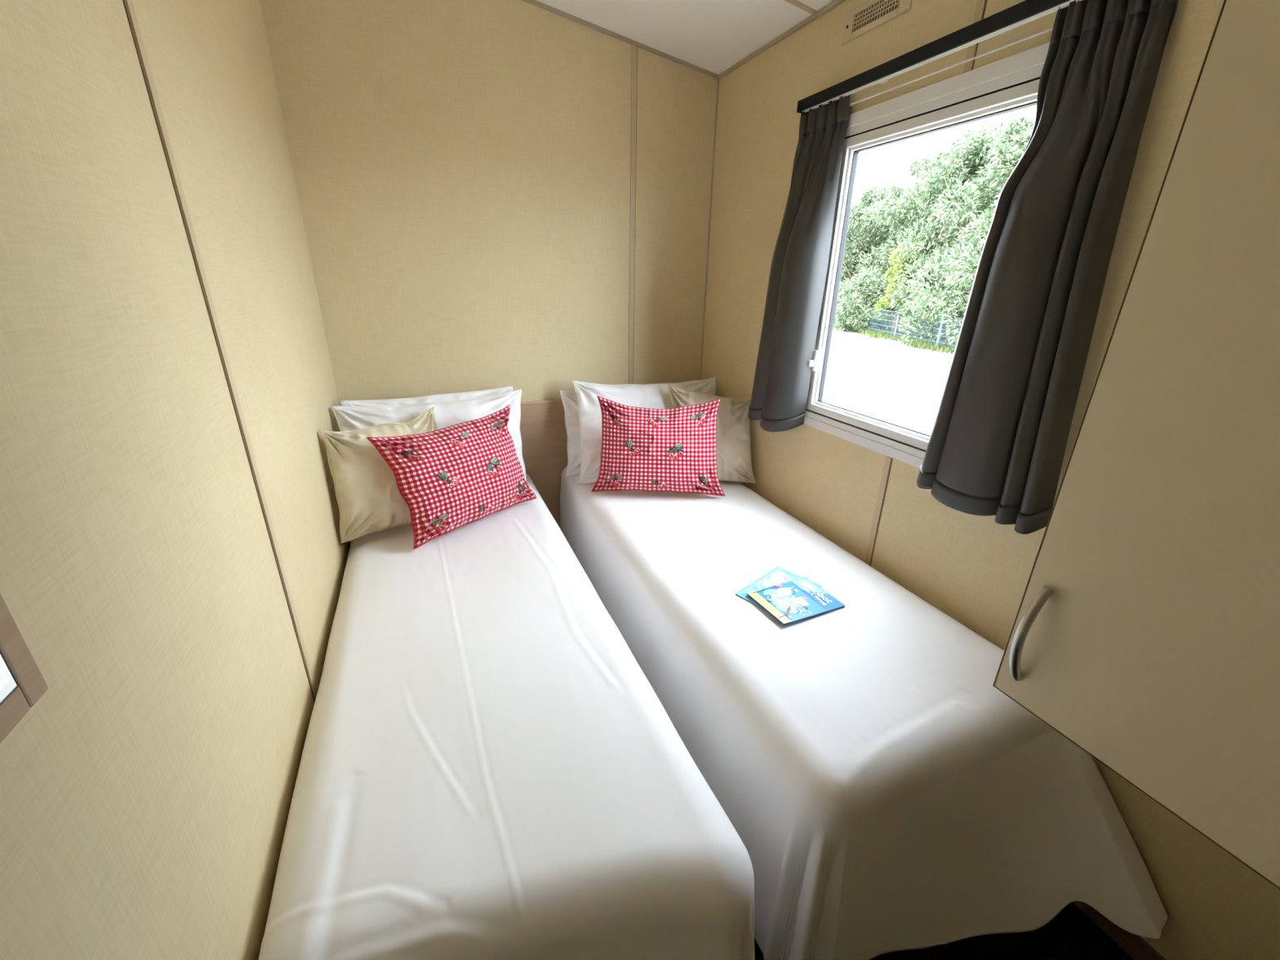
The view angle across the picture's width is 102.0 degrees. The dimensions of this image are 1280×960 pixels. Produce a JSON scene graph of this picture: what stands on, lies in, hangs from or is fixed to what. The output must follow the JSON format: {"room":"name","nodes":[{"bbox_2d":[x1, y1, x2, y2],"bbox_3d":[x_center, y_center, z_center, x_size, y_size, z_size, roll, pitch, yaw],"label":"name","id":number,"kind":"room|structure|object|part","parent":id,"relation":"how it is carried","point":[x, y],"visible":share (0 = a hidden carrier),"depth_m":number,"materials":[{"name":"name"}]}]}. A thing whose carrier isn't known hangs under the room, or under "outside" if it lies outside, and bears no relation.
{"room":"mobile home bedroom","nodes":[
{"label":"mobile home bedroom","id":0,"kind":"room"},
{"bbox_2d":[0,0,351,959],"bbox_3d":[-0.684,-0.126,0.733,0.060,2.390,2.840,-8,23,-21],"label":"wall","id":1,"kind":"structure","parent":0,"point":[146,794],"depth_m":0.63,"materials":[{"name":"paint"}]},
{"bbox_2d":[0,592,48,743],"bbox_3d":[-0.405,-0.131,0.111,0.012,0.787,0.383,-8,23,-21],"label":"wall mirror","id":2,"kind":"object","parent":1,"relation":"attached to","point":[22,683],"visible":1,"depth_m":0.39,"materials":[{"name":"brown wood"}]},
{"bbox_2d":[0,653,17,703],"bbox_3d":[-0.404,-0.131,0.111,0.009,0.741,0.337,-8,23,-21],"label":"mirror glass","id":3,"kind":"object","parent":2,"relation":"attached to","point":[8,661],"depth_m":0.38,"materials":[{"name":"white mirror"}]},
{"bbox_2d":[122,0,317,702],"bbox_3d":[-0.730,-0.198,0.917,0.004,2.389,0.026,-8,23,-21],"label":"trim","id":4,"kind":"structure","parent":1,"relation":"attached to","point":[128,4],"depth_m":0.88,"materials":[{"name":"beige"}]},
{"bbox_2d":[259,0,717,405],"bbox_3d":[-0.442,-0.706,2.225,1.600,2.390,0.060,-8,23,-21],"label":"wall","id":5,"kind":"structure","parent":0,"point":[461,168],"depth_m":1.99,"materials":[{"name":"paint"}]},
{"bbox_2d":[520,399,567,528],"bbox_3d":[-0.442,0.006,2.462,1.568,0.777,0.018,-8,23,-21],"label":"headboard","id":6,"kind":"object","parent":5,"relation":"attached to","point":[543,430],"visible":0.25,"depth_m":2.39,"materials":[{"name":"brown wood"}]},
{"bbox_2d":[522,0,717,79],"bbox_3d":[-0.410,-1.681,1.808,1.600,0.268,0.010,-8,23,-21],"label":"trim","id":7,"kind":"structure","parent":5,"relation":"attached to","point":[535,2],"depth_m":1.95,"materials":[{"name":"beige"}]},
{"bbox_2d":[628,44,637,383],"bbox_3d":[-0.039,-0.654,2.386,0.025,2.191,0.004,-8,23,-21],"label":"trim","id":8,"kind":"structure","parent":5,"relation":"attached to","point":[634,48],"depth_m":2.19,"materials":[{"name":"beige"}]},
{"bbox_2d":[536,0,834,75],"bbox_3d":[0.103,-1.263,0.625,1.720,0.365,2.840,-8,23,-21],"label":"ceiling","id":9,"kind":"structure","parent":0,"point":[713,36],"depth_m":1.80,"materials":[{"name":"white"}]},
{"bbox_2d":[784,0,817,14],"bbox_3d":[-0.183,-1.479,1.291,1.600,0.259,0.020,-8,23,-21],"label":"trim","id":10,"kind":"structure","parent":9,"relation":"attached to","point":[794,2],"depth_m":1.60,"materials":[{"name":"beige"}]},
{"bbox_2d":[754,902,1133,959],"bbox_3d":[0.062,0.940,1.488,1.720,0.120,2.840,-8,23,-21],"label":"floor","id":11,"kind":"structure","parent":0,"point":[1071,935],"depth_m":1.14,"materials":[{"name":"black carpet"}]},
{"bbox_2d":[560,466,1168,959],"bbox_3d":[0.337,0.485,1.763,0.758,0.529,2.082,-8,23,-21],"label":"sheet","id":12,"kind":"object","parent":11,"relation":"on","point":[879,789],"visible":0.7,"depth_m":1.09,"materials":[{"name":"white fabric"}]},
{"bbox_2d":[560,390,580,476],"bbox_3d":[-0.025,-0.249,2.398,0.696,0.362,0.154,-8,23,-21],"label":"pillow","id":13,"kind":"object","parent":12,"relation":"on","point":[569,397],"visible":0.1,"depth_m":2.28,"materials":[{"name":"white fabric"}]},
{"bbox_2d":[573,376,716,484],"bbox_3d":[0.048,-0.240,2.319,0.719,0.409,0.231,-8,23,-21],"label":"pillow","id":14,"kind":"object","parent":12,"relation":"on","point":[652,396],"visible":0.35,"depth_m":2.22,"materials":[{"name":"white fabric"}]},
{"bbox_2d":[591,395,724,496],"bbox_3d":[0.077,-0.131,2.051,0.537,0.377,0.156,2,21,2],"label":"cushion","id":15,"kind":"object","parent":12,"relation":"on","point":[672,450],"visible":1,"depth_m":2.01,"materials":[{"name":"red fabric"}]},
{"bbox_2d":[667,384,755,483],"bbox_3d":[0.302,-0.192,2.212,0.416,0.381,0.180,6,22,12],"label":"cushion","id":16,"kind":"object","parent":12,"relation":"on","point":[733,446],"visible":0.44,"depth_m":2.16,"materials":[{"name":"beige fabric"}]},
{"bbox_2d":[735,566,823,608],"bbox_3d":[0.401,0.315,1.484,0.221,0.006,0.152,-19,29,-41],"label":"picture book","id":17,"kind":"object","parent":12,"relation":"on","point":[777,575],"visible":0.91,"depth_m":1.53,"materials":[{"name":"blue paper"}]},
{"bbox_2d":[746,576,844,625],"bbox_3d":[0.429,0.330,1.433,0.215,0.012,0.156,-9,24,-25],"label":"picture book","id":18,"kind":"object","parent":17,"relation":"on","point":[793,601],"visible":1,"depth_m":1.42,"materials":[{"name":"blue paper"}]},
{"bbox_2d":[701,0,1279,959],"bbox_3d":[0.850,-0.211,1.375,0.060,2.134,2.840,-8,23,-21],"label":"wall","id":19,"kind":"structure","parent":0,"point":[975,570],"depth_m":1.46,"materials":[{"name":"paint"}]},
{"bbox_2d":[699,79,719,379],"bbox_3d":[0.305,-0.671,2.530,0.006,2.130,0.006,-8,23,-21],"label":"trim","id":20,"kind":"structure","parent":19,"relation":"attached to","point":[717,83],"depth_m":2.34,"materials":[{"name":"beige"}]},
{"bbox_2d":[716,0,844,79],"bbox_3d":[0.836,-1.194,0.975,0.010,0.012,2.720,-8,23,-21],"label":"trim","id":21,"kind":"structure","parent":19,"relation":"attached to","point":[835,2],"depth_m":1.76,"materials":[{"name":"beige"}]},
{"bbox_2d":[841,0,911,44],"bbox_3d":[0.649,-1.291,1.429,0.006,0.076,0.248,-8,23,-21],"label":"air vent","id":22,"kind":"object","parent":19,"relation":"in","point":[856,24],"visible":1,"depth_m":1.45,"materials":[{"name":"beige plastic"}]},
{"bbox_2d":[852,0,899,31],"bbox_3d":[0.649,-1.291,1.429,0.004,0.040,0.168,-8,23,-21],"label":"grille","id":23,"kind":"object","parent":22,"relation":"attached to","point":[868,17],"depth_m":1.44,"materials":[{"name":"beige plastic"}]},
{"bbox_2d":[864,456,893,566],"bbox_3d":[0.749,0.332,1.731,0.004,0.860,0.024,-8,23,-21],"label":"trim","id":24,"kind":"structure","parent":19,"relation":"attached to","point":[888,460],"depth_m":1.64,"materials":[{"name":"beige"}]},
{"bbox_2d":[803,42,1049,468],"bbox_3d":[0.760,-0.530,1.432,0.096,0.957,0.809,-8,23,-21],"label":"window","id":25,"kind":"structure","parent":19,"relation":"in","point":[1009,84],"depth_m":1.48,"materials":[{"name":"white plastic"}]},
{"bbox_3d":[0.593,-0.413,1.830,0.033,0.091,0.065,-15,27,-36],"label":"latch handle","id":26,"kind":"part","parent":25,"relation":"part of","materials":[{"name":"white plastic"}]},
{"bbox_2d":[796,0,1081,113],"bbox_3d":[0.732,-1.030,1.238,0.055,0.032,1.047,-8,23,-21],"label":"rail","id":27,"kind":"object","parent":19,"relation":"attached to","point":[1025,11],"visible":0.86,"depth_m":1.22,"materials":[{"name":"black plastic"}]},
{"bbox_2d":[747,94,850,431],"bbox_3d":[0.513,-0.691,1.824,0.101,1.040,0.306,-8,23,-21],"label":"curtain","id":28,"kind":"object","parent":27,"relation":"hanging from","point":[801,255],"visible":1,"depth_m":1.74,"materials":[{"name":"grey fabric"}]},
{"bbox_2d":[916,0,1178,533],"bbox_3d":[0.834,-0.412,1.104,0.094,1.035,0.333,-8,23,-21],"label":"curtain","id":29,"kind":"object","parent":27,"relation":"hanging from","point":[998,439],"visible":1,"depth_m":1.06,"materials":[{"name":"grey fabric"}]},
{"bbox_2d":[848,27,1053,106],"bbox_3d":[0.751,-0.994,1.251,0.021,0.012,0.753,-8,23,-21],"label":"wire","id":30,"kind":"object","parent":19,"relation":"attached to","point":[851,104],"visible":0.7,"depth_m":1.23,"materials":[{"name":"white plastic"}]},
{"bbox_2d":[962,0,987,72],"bbox_3d":[0.776,-1.109,1.167,0.004,0.310,0.024,-8,23,-21],"label":"trim","id":31,"kind":"structure","parent":19,"relation":"attached to","point":[980,7],"depth_m":1.20,"materials":[{"name":"beige"}]},
{"bbox_2d":[1073,901,1165,959],"bbox_3d":[0.798,0.761,1.741,0.012,0.055,2.720,-8,23,-21],"label":"baseboard","id":32,"kind":"structure","parent":19,"relation":"attached to","point":[1134,945],"depth_m":1.13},
{"bbox_2d":[992,0,1279,889],"bbox_3d":[0.928,-0.209,0.364,0.521,1.379,0.722,-8,23,-21],"label":"upper cabinet","id":33,"kind":"object","parent":19,"relation":"attached to","point":[1145,632],"visible":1,"depth_m":0.59,"materials":[{"name":"beige laminate"}]},
{"bbox_3d":[0.571,0.233,0.768,0.042,0.168,0.014,-8,23,-21],"label":"handle","id":34,"kind":"part","parent":33,"relation":"part of","materials":[{"name":"silver metal"}]},
{"bbox_3d":[-0.503,0.553,1.607,0.640,0.495,1.750,-8,23,-21],"label":"bed","id":35,"kind":"object","parent":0,"visible":0},
{"bbox_2d":[258,473,755,959],"bbox_3d":[-0.466,0.562,1.527,0.757,0.530,1.945,-8,23,-21],"label":"sheet","id":36,"kind":"object","parent":35,"relation":"on","point":[489,769],"visible":0.84,"depth_m":0.90,"materials":[{"name":"white fabric"}]},
{"bbox_2d":[319,406,438,543],"bbox_3d":[-0.815,-0.025,1.754,0.185,0.369,0.432,14,25,30],"label":"cushion","id":37,"kind":"object","parent":36,"relation":"on","point":[369,499],"visible":0.54,"depth_m":1.65,"materials":[{"name":"beige fabric"}]},
{"bbox_2d":[340,386,513,406],"bbox_3d":[-0.794,-0.156,2.075,0.644,0.377,0.125,-12,25,-30],"label":"pillow","id":38,"kind":"object","parent":36,"relation":"on","point":[474,394],"visible":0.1,"depth_m":2.02,"materials":[{"name":"white fabric"}]},
{"bbox_2d":[331,389,526,480],"bbox_3d":[-0.752,-0.127,1.999,0.700,0.382,0.176,-13,25,-32],"label":"pillow","id":39,"kind":"object","parent":36,"relation":"on","point":[447,413],"visible":0.3,"depth_m":1.96,"materials":[{"name":"white fabric"}]},
{"bbox_2d":[366,404,536,549],"bbox_3d":[-0.605,-0.029,1.788,0.176,0.362,0.549,17,26,35],"label":"cushion","id":40,"kind":"object","parent":36,"relation":"on","point":[450,478],"visible":1,"depth_m":1.71,"materials":[{"name":"red fabric"}]},
{"label":"outside","id":41,"kind":"structure","parent":0,"visible":0},
{"bbox_2d":[829,328,956,433],"bbox_3d":[8.891,-4.186,16.547,90.000,0.100,100.000,-8,23,-21],"label":"ground","id":42,"kind":"structure","parent":41,"point":[901,374],"depth_m":11.51,"materials":[{"name":"white"}]},
{"bbox_2d":[839,217,879,291],"bbox_3d":[11.377,-10.972,26.325,5.562,5.766,6.000,12,24,27],"label":"tree","id":43,"kind":"object","parent":42,"relation":"on","point":[854,267],"visible":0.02,"depth_m":24.73,"materials":[{"name":"green plant"}]},
{"bbox_2d":[833,263,891,333],"bbox_3d":[8.965,-7.231,20.882,2.885,2.664,2.578,-8,23,-21],"label":"shrub","id":44,"kind":"object","parent":42,"relation":"on","point":[856,303],"visible":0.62,"depth_m":20.29,"materials":[{"name":"green plant"}]},
{"bbox_2d":[835,170,912,313],"bbox_3d":[10.796,-10.033,23.069,5.192,6.365,5.467,-11,25,-29],"label":"tree","id":45,"kind":"object","parent":42,"relation":"on","point":[869,233],"visible":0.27,"depth_m":22.16,"materials":[{"name":"green plant"}]},
{"bbox_2d":[833,321,955,354],"bbox_3d":[8.996,-6.781,23.010,2.069,0.546,26.173,0,21,-2],"label":"grass","id":46,"kind":"structure","parent":42,"relation":"on","point":[922,344],"depth_m":16.97,"materials":[{"name":"green plant"}]},
{"bbox_2d":[836,303,962,352],"bbox_3d":[8.860,-6.851,21.842,0.077,1.000,23.787,0,21,-2],"label":"mesh fence","id":47,"kind":"object","parent":42,"relation":"on","point":[896,328],"visible":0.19,"depth_m":17.59,"materials":[{"name":"grey metal"}]},
{"bbox_3d":[8.923,-5.889,19.390,0.017,0.920,2.634,0,21,-2],"label":"panel","id":48,"kind":"part","parent":47,"relation":"part of","materials":[{"name":"grey metal"}]},
{"bbox_3d":[8.998,-5.408,18.166,0.060,1.000,0.060,-8,23,-21],"label":"post","id":49,"kind":"part","parent":47,"relation":"part of","materials":[{"name":"grey metal"}]},
{"bbox_3d":[9.015,-4.927,16.939,0.017,0.920,2.634,0,21,-2],"label":"panel","id":50,"kind":"part","parent":47,"relation":"part of","materials":[{"name":"grey metal"}]},
{"bbox_3d":[9.091,-4.447,15.714,0.060,1.000,0.060,-8,23,-21],"label":"post","id":51,"kind":"part","parent":47,"relation":"part of","materials":[{"name":"grey metal"}]},
{"bbox_3d":[9.107,-3.966,14.488,0.017,0.920,2.634,0,21,-2],"label":"panel","id":52,"kind":"part","parent":47,"relation":"part of","materials":[{"name":"grey metal"}]},
{"bbox_2d":[871,235,929,333],"bbox_3d":[9.675,-7.018,18.887,1.880,3.512,1.848,4,22,7],"label":"shrub","id":53,"kind":"object","parent":42,"relation":"on","point":[883,302],"visible":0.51,"depth_m":18.57,"materials":[{"name":"green plant"}]},
{"bbox_2d":[837,134,984,333],"bbox_3d":[11.345,-9.307,20.354,5.830,7.004,5.548,-5,22,-14],"label":"tree","id":54,"kind":"object","parent":42,"relation":"on","point":[905,209],"visible":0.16,"depth_m":19.53,"materials":[{"name":"green plant"}]},
{"bbox_2d":[868,111,1023,343],"bbox_3d":[11.170,-8.292,17.600,6.012,7.129,5.443,16,26,34],"label":"tree","id":55,"kind":"object","parent":42,"relation":"on","point":[972,156],"visible":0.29,"depth_m":17.06,"materials":[{"name":"green plant"}]},
{"bbox_2d":[896,106,1035,346],"bbox_3d":[11.030,-7.104,14.962,6.112,6.816,6.272,19,27,37],"label":"tree","id":56,"kind":"object","parent":42,"relation":"on","point":[1017,141],"visible":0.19,"depth_m":15.11,"materials":[{"name":"green plant"}]},
{"bbox_2d":[938,156,1020,344],"bbox_3d":[11.527,-6.224,12.351,5.893,7.126,6.182,-6,22,-17],"label":"tree","id":57,"kind":"object","parent":42,"relation":"on","point":[980,244],"visible":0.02,"depth_m":13.94,"materials":[{"name":"green plant"}]}
]}

